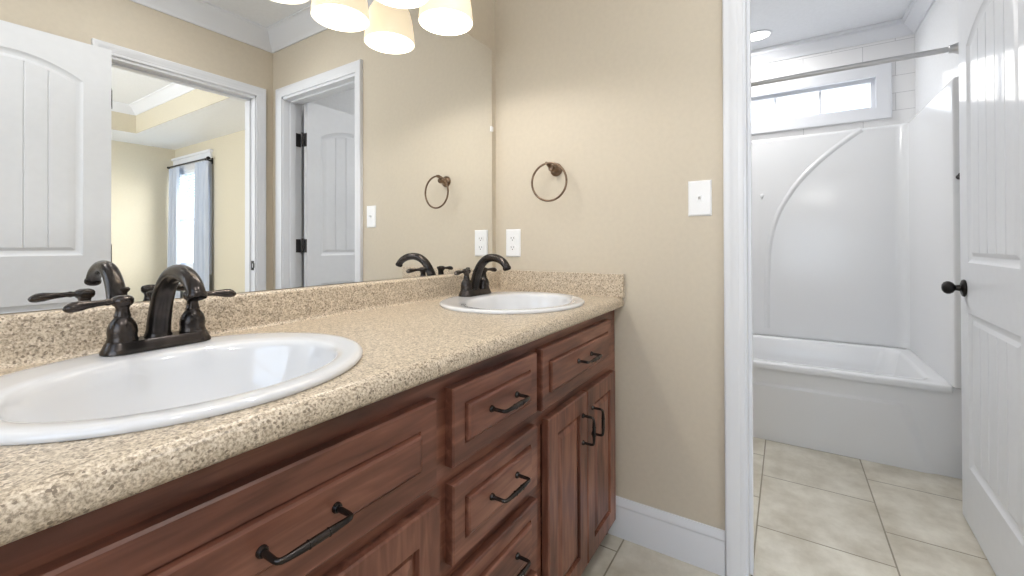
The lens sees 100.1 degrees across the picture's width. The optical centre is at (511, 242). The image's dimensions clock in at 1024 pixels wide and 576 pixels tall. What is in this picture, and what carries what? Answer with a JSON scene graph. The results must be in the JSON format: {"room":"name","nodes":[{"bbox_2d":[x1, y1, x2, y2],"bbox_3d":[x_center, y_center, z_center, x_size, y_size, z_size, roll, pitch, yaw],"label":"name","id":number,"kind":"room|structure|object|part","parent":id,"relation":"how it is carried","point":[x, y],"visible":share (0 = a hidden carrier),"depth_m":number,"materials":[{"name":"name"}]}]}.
{"room":"bathroom","nodes":[
{"label":"bathroom","id":0,"kind":"room"},
{"bbox_2d":[0,0,495,314],"bbox_3d":[-0.786,-0.153,0.849,0.114,2.440,2.720,0,0,33],"label":"wall","id":1,"kind":"structure","parent":0,"point":[482,30],"depth_m":1.84,"materials":[{"name":"beige paint"}]},
{"bbox_2d":[0,0,492,313],"bbox_3d":[-0.490,-0.359,1.198,0.009,0.952,1.515,0,0,33],"label":"mirror","id":2,"kind":"object","parent":1,"relation":"attached to","point":[246,145],"visible":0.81,"depth_m":0.97,"materials":[{"name":"clear glass"}]},
{"bbox_2d":[0,270,500,369],"bbox_3d":[-0.468,0.169,1.199,0.039,0.102,1.543,0,0,33],"label":"backsplash","id":3,"kind":"structure","parent":1,"relation":"attached to","point":[37,337],"depth_m":0.95,"materials":[{"name":"stone"}]},
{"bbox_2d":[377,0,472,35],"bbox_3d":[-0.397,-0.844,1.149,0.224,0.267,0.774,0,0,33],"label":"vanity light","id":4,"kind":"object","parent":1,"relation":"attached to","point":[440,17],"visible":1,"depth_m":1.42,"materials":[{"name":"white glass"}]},
{"bbox_3d":[-0.214,-0.786,1.388,0.174,0.152,0.174,0,0,33],"label":"lamp shade","id":5,"kind":"part","parent":4,"relation":"part of","materials":[{"name":"beige glass"}]},
{"bbox_3d":[-0.214,-0.796,1.388,0.056,0.101,0.056,0,0,33],"label":"bulb","id":6,"kind":"part","parent":4,"relation":"part of","materials":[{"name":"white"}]},
{"bbox_2d":[495,0,724,529],"bbox_3d":[0.745,-0.154,1.413,1.858,2.440,0.120,0,0,33],"label":"wall","id":7,"kind":"structure","parent":0,"point":[626,96],"depth_m":1.53,"materials":[{"name":"beige paint"}]},
{"bbox_2d":[506,229,520,256],"bbox_3d":[0.004,0.004,1.810,0.072,0.117,0.008,0,0,33],"label":"wall outlet","id":8,"kind":"object","parent":7,"relation":"attached to","point":[513,236],"visible":1,"depth_m":1.81,"materials":[{"name":"white plastic"}]},
{"bbox_2d":[509,235,515,240],"bbox_3d":[0.003,-0.016,1.808,0.033,0.025,0.003,0,0,33],"label":"receptacle","id":9,"kind":"object","parent":8,"relation":"attached to","point":[511,237],"depth_m":1.81,"materials":[{"name":"grey plastic"}]},
{"bbox_2d":[509,245,515,250],"bbox_3d":[0.003,0.023,1.808,0.033,0.025,0.003,0,0,33],"label":"receptacle","id":10,"kind":"object","parent":8,"relation":"attached to","point":[511,247],"depth_m":1.81,"materials":[{"name":"grey plastic"}]},
{"bbox_2d":[531,162,567,201],"bbox_3d":[0.158,-0.234,1.673,0.153,0.158,0.075,0,0,33],"label":"towel ring","id":11,"kind":"object","parent":7,"relation":"attached to","point":[556,169],"visible":1,"depth_m":1.66,"materials":[{"name":"brown metal"}]},
{"bbox_2d":[608,496,724,575],"bbox_3d":[0.493,0.997,1.490,0.447,0.139,0.015,0,0,33],"label":"baseboard","id":12,"kind":"structure","parent":7,"relation":"attached to","point":[695,543],"depth_m":1.45,"materials":[{"name":"white"}]},
{"bbox_2d":[688,180,711,215],"bbox_3d":[0.618,-0.145,1.413,0.072,0.117,0.017,0,0,33],"label":"light switch","id":13,"kind":"object","parent":7,"relation":"attached to","point":[699,192],"visible":1,"depth_m":1.41,"materials":[{"name":"white plastic"}]},
{"bbox_2d":[722,0,745,575],"bbox_3d":[1.034,0.028,1.146,0.846,2.070,0.019,0,0,33],"label":"trim","id":14,"kind":"structure","parent":7,"relation":"attached to","point":[732,10],"depth_m":1.35,"materials":[{"name":"white"}]},
{"bbox_2d":[742,0,753,575],"bbox_3d":[1.072,0.057,1.204,0.750,2.014,0.124,0,0,33],"label":"trim","id":15,"kind":"structure","parent":7,"relation":"attached to","point":[747,146],"depth_m":1.37,"materials":[{"name":"white"}]},
{"bbox_2d":[941,0,1023,575],"bbox_3d":[1.537,0.053,1.367,0.137,2.000,0.742,0,0,35],"label":"door","id":16,"kind":"structure","parent":7,"relation":"in","point":[991,32],"depth_m":1.37,"materials":[{"name":"white wood"}]},
{"bbox_3d":[1.686,0.174,1.638,0.064,0.066,0.066,0,0,35],"label":"knob","id":17,"kind":"part","parent":16,"relation":"part of","materials":[{"name":"black metal"}]},
{"bbox_2d":[581,437,995,575],"bbox_3d":[0.550,1.115,1.195,1.980,0.100,4.750,0,0,33],"label":"floor","id":18,"kind":"structure","parent":0,"point":[817,513],"depth_m":1.60,"materials":[{"name":"tile"}]},
{"bbox_2d":[0,310,615,575],"bbox_3d":[-0.225,0.650,1.048,0.590,0.832,1.524,0,0,33],"label":"vanity cabinet","id":19,"kind":"object","parent":18,"relation":"on","point":[503,464],"visible":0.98,"depth_m":0.69,"materials":[{"name":"brown wood"}]},
{"bbox_3d":[-0.270,0.347,0.534,0.028,0.148,0.504,0,0,33],"label":"drawer","id":20,"kind":"part","parent":19,"relation":"part of","materials":[{"name":"brown wood"}]},
{"bbox_3d":[-0.241,0.351,0.516,0.042,0.014,0.110,0,0,33],"label":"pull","id":21,"kind":"part","parent":19,"relation":"part of","materials":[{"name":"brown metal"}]},
{"bbox_2d":[0,270,624,546],"bbox_3d":[-0.246,0.175,1.057,0.567,0.120,1.544,0,0,33],"label":"countertop","id":22,"kind":"structure","parent":19,"relation":"on","point":[407,340],"depth_m":0.72,"materials":[{"name":"stone"}]},
{"bbox_2d":[62,264,235,355],"bbox_3d":[-0.618,0.113,0.741,0.202,0.150,0.217,0,0,-21],"label":"faucet","id":23,"kind":"object","parent":22,"relation":"on","point":[122,331],"visible":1,"depth_m":0.73,"materials":[{"name":"brown metal"}]},
{"bbox_3d":[-0.679,0.102,0.691,0.020,0.018,0.067,0,0,25],"label":"lever","id":24,"kind":"part","parent":23,"relation":"part of","materials":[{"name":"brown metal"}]},
{"bbox_3d":[-0.662,0.130,0.728,0.042,0.078,0.042,0,0,33],"label":"handle","id":25,"kind":"part","parent":23,"relation":"part of","materials":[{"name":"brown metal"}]},
{"bbox_3d":[-0.663,0.139,0.790,0.017,0.098,0.017,0,0,33],"label":"lift rod","id":26,"kind":"part","parent":23,"relation":"part of","materials":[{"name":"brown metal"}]},
{"bbox_3d":[-0.634,0.177,0.771,0.054,0.019,0.160,0,0,33],"label":"plate","id":27,"kind":"part","parent":23,"relation":"part of","materials":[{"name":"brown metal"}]},
{"bbox_3d":[-0.574,0.105,0.731,0.198,0.136,0.041,0,0,34],"label":"spout","id":28,"kind":"part","parent":23,"relation":"part of","materials":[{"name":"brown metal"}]},
{"bbox_3d":[-0.607,0.130,0.814,0.042,0.078,0.042,0,0,33],"label":"handle","id":29,"kind":"part","parent":23,"relation":"part of","materials":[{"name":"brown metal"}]},
{"bbox_3d":[-0.581,0.103,0.847,0.020,0.018,0.067,0,0,33],"label":"lever","id":30,"kind":"part","parent":23,"relation":"part of","materials":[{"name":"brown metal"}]},
{"bbox_2d":[0,332,362,445],"bbox_3d":[-0.485,0.265,0.654,0.464,0.157,0.502,0,0,33],"label":"sink","id":31,"kind":"object","parent":22,"relation":"in","point":[92,395],"visible":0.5,"depth_m":0.67,"materials":[{"name":"white ceramic"}]},
{"bbox_2d":[454,254,510,296],"bbox_3d":[-0.120,0.116,1.526,0.187,0.150,0.231,0,0,-15],"label":"faucet","id":32,"kind":"object","parent":22,"relation":"on","point":[478,284],"visible":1,"depth_m":1.51,"materials":[{"name":"brown metal"}]},
{"bbox_3d":[-0.178,0.105,1.476,0.020,0.018,0.067,0,0,25],"label":"lever","id":33,"kind":"part","parent":32,"relation":"part of","materials":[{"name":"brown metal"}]},
{"bbox_3d":[-0.160,0.132,1.513,0.042,0.078,0.042,0,0,33],"label":"handle","id":34,"kind":"part","parent":32,"relation":"part of","materials":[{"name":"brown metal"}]},
{"bbox_3d":[-0.133,0.180,1.556,0.054,0.019,0.160,0,0,33],"label":"plate","id":35,"kind":"part","parent":32,"relation":"part of","materials":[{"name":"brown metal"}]},
{"bbox_3d":[-0.105,0.133,1.599,0.042,0.078,0.042,0,0,33],"label":"handle","id":36,"kind":"part","parent":32,"relation":"part of","materials":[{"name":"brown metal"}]},
{"bbox_3d":[-0.080,0.108,1.507,0.198,0.136,0.041,0,0,43],"label":"spout","id":37,"kind":"part","parent":32,"relation":"part of","materials":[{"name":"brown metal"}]},
{"bbox_3d":[-0.080,0.105,1.631,0.020,0.018,0.067,0,0,33],"label":"lever","id":38,"kind":"part","parent":32,"relation":"part of","materials":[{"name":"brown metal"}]},
{"bbox_2d":[439,291,584,313],"bbox_3d":[0.003,0.267,1.419,0.464,0.157,0.502,0,0,33],"label":"sink","id":39,"kind":"object","parent":22,"relation":"in","point":[507,302],"visible":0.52,"depth_m":1.51,"materials":[{"name":"white ceramic"}]},
{"bbox_3d":[-0.201,0.714,0.646,0.020,0.525,0.254,0,0,33],"label":"door","id":40,"kind":"part","parent":19,"relation":"part of","materials":[{"name":"brown wood"}]},
{"bbox_3d":[-0.027,0.517,0.912,0.028,0.146,0.312,0,0,33],"label":"drawer","id":41,"kind":"part","parent":19,"relation":"part of","materials":[{"name":"brown wood"}]},
{"bbox_3d":[-0.028,0.340,0.913,0.028,0.144,0.312,0,0,33],"label":"drawer","id":42,"kind":"part","parent":19,"relation":"part of","materials":[{"name":"brown wood"}]},
{"bbox_3d":[-0.027,0.695,0.911,0.028,0.146,0.312,0,0,33],"label":"drawer","id":43,"kind":"part","parent":19,"relation":"part of","materials":[{"name":"brown wood"}]},
{"bbox_3d":[0.001,0.336,0.895,0.042,0.014,0.110,0,0,33],"label":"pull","id":44,"kind":"part","parent":19,"relation":"part of","materials":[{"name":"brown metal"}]},
{"bbox_3d":[0.002,0.513,0.894,0.042,0.014,0.110,0,0,33],"label":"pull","id":45,"kind":"part","parent":19,"relation":"part of","materials":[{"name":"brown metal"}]},
{"bbox_3d":[0.002,0.691,0.893,0.042,0.014,0.110,0,0,33],"label":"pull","id":46,"kind":"part","parent":19,"relation":"part of","materials":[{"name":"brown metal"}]},
{"bbox_3d":[-0.026,0.880,0.911,0.028,0.160,0.312,0,0,33],"label":"drawer","id":47,"kind":"part","parent":19,"relation":"part of","materials":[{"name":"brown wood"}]},
{"bbox_3d":[0.153,0.716,1.199,0.020,0.525,0.250,0,0,33],"label":"door","id":48,"kind":"part","parent":19,"relation":"part of","materials":[{"name":"brown wood"}]},
{"bbox_3d":[0.204,0.344,1.276,0.028,0.154,0.496,0,0,33],"label":"drawer","id":49,"kind":"part","parent":19,"relation":"part of","materials":[{"name":"brown wood"}]},
{"bbox_3d":[0.227,0.554,1.260,0.042,0.094,0.014,0,0,33],"label":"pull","id":50,"kind":"part","parent":19,"relation":"part of","materials":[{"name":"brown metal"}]},
{"bbox_3d":[0.233,0.340,1.257,0.042,0.014,0.110,0,0,33],"label":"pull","id":51,"kind":"part","parent":19,"relation":"part of","materials":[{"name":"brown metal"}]},
{"bbox_3d":[0.267,0.555,1.323,0.042,0.094,0.014,0,0,33],"label":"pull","id":52,"kind":"part","parent":19,"relation":"part of","materials":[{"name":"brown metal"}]},
{"bbox_3d":[0.291,0.717,1.415,0.020,0.525,0.250,0,0,33],"label":"door","id":53,"kind":"part","parent":19,"relation":"part of","materials":[{"name":"brown wood"}]},
{"bbox_2d":[753,334,961,478],"bbox_3d":[1.587,0.864,2.687,1.580,0.413,0.845,0,0,33],"label":"bathtub","id":54,"kind":"object","parent":18,"relation":"on","point":[885,405],"visible":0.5,"depth_m":2.16,"materials":[{"name":"white ceramic"}]},
{"bbox_2d":[753,334,952,392],"bbox_3d":[1.587,0.823,2.688,1.492,0.332,0.844,0,0,33],"label":"basin","id":55,"kind":"object","parent":54,"relation":"in","point":[781,364],"depth_m":2.34,"materials":[{"name":"white ceramic"}]},
{"bbox_2d":[751,0,910,49],"bbox_3d":[0.516,-1.425,1.167,1.980,0.100,4.850,0,0,33],"label":"ceiling","id":56,"kind":"structure","parent":0,"point":[788,20],"depth_m":2.60,"materials":[{"name":"white paint"}]},
{"bbox_2d":[751,30,772,41],"bbox_3d":[1.631,-1.366,2.845,0.170,0.005,0.170,0,0,33],"label":"recessed light","id":57,"kind":"object","parent":56,"relation":"in","point":[759,35],"visible":0.73,"depth_m":2.83,"materials":[{"name":"white"}]},
{"bbox_2d":[751,34,915,354],"bbox_3d":[1.862,-0.148,3.109,1.802,2.440,0.120,0,0,33],"label":"wall","id":58,"kind":"structure","parent":0,"point":[903,72],"depth_m":2.78,"materials":[{"name":"white tile"}]},
{"bbox_2d":[751,62,891,134],"bbox_3d":[1.881,-0.954,3.061,1.247,0.352,0.094,0,0,33],"label":"window","id":59,"kind":"structure","parent":58,"relation":"in","point":[878,78],"depth_m":2.87,"materials":[{"name":"white"}]},
{"bbox_3d":[1.885,-0.954,3.068,1.115,0.220,0.079,0,0,33],"label":"frame","id":60,"kind":"part","parent":59,"relation":"part of","materials":[{"name":"white"}]},
{"bbox_2d":[751,76,960,388],"bbox_3d":[1.584,-0.043,2.692,1.581,1.398,0.879,0,0,33],"label":"tub surround","id":61,"kind":"object","parent":58,"relation":"attached to","point":[856,232],"visible":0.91,"depth_m":2.75,"materials":[{"name":"white plastic"}]},
{"bbox_2d":[915,0,958,378],"bbox_3d":[2.024,-0.156,1.801,0.120,2.440,1.910,0,0,33],"label":"wall","id":62,"kind":"structure","parent":0,"point":[939,28],"depth_m":2.28,"materials":[{"name":"white paint"}]},
{"bbox_2d":[751,0,934,65],"bbox_3d":[1.303,-1.326,2.265,1.582,0.090,1.910,0,0,33],"label":"trim","id":63,"kind":"structure","parent":62,"relation":"attached to","point":[916,11],"depth_m":2.78,"materials":[{"name":"white"}]},
{"bbox_3d":[0.598,-0.147,2.712,0.100,2.440,1.910,0,0,33],"label":"wall","id":64,"kind":"structure","parent":0,"visible":0},
{"bbox_2d":[751,42,958,86],"bbox_3d":[1.345,-0.863,2.326,1.581,0.082,0.082,0,0,33],"label":"shower rod","id":65,"kind":"object","parent":64,"relation":"attached to","point":[954,48],"visible":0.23,"depth_m":2.08,"materials":[{"name":"grey metal"}]}
]}

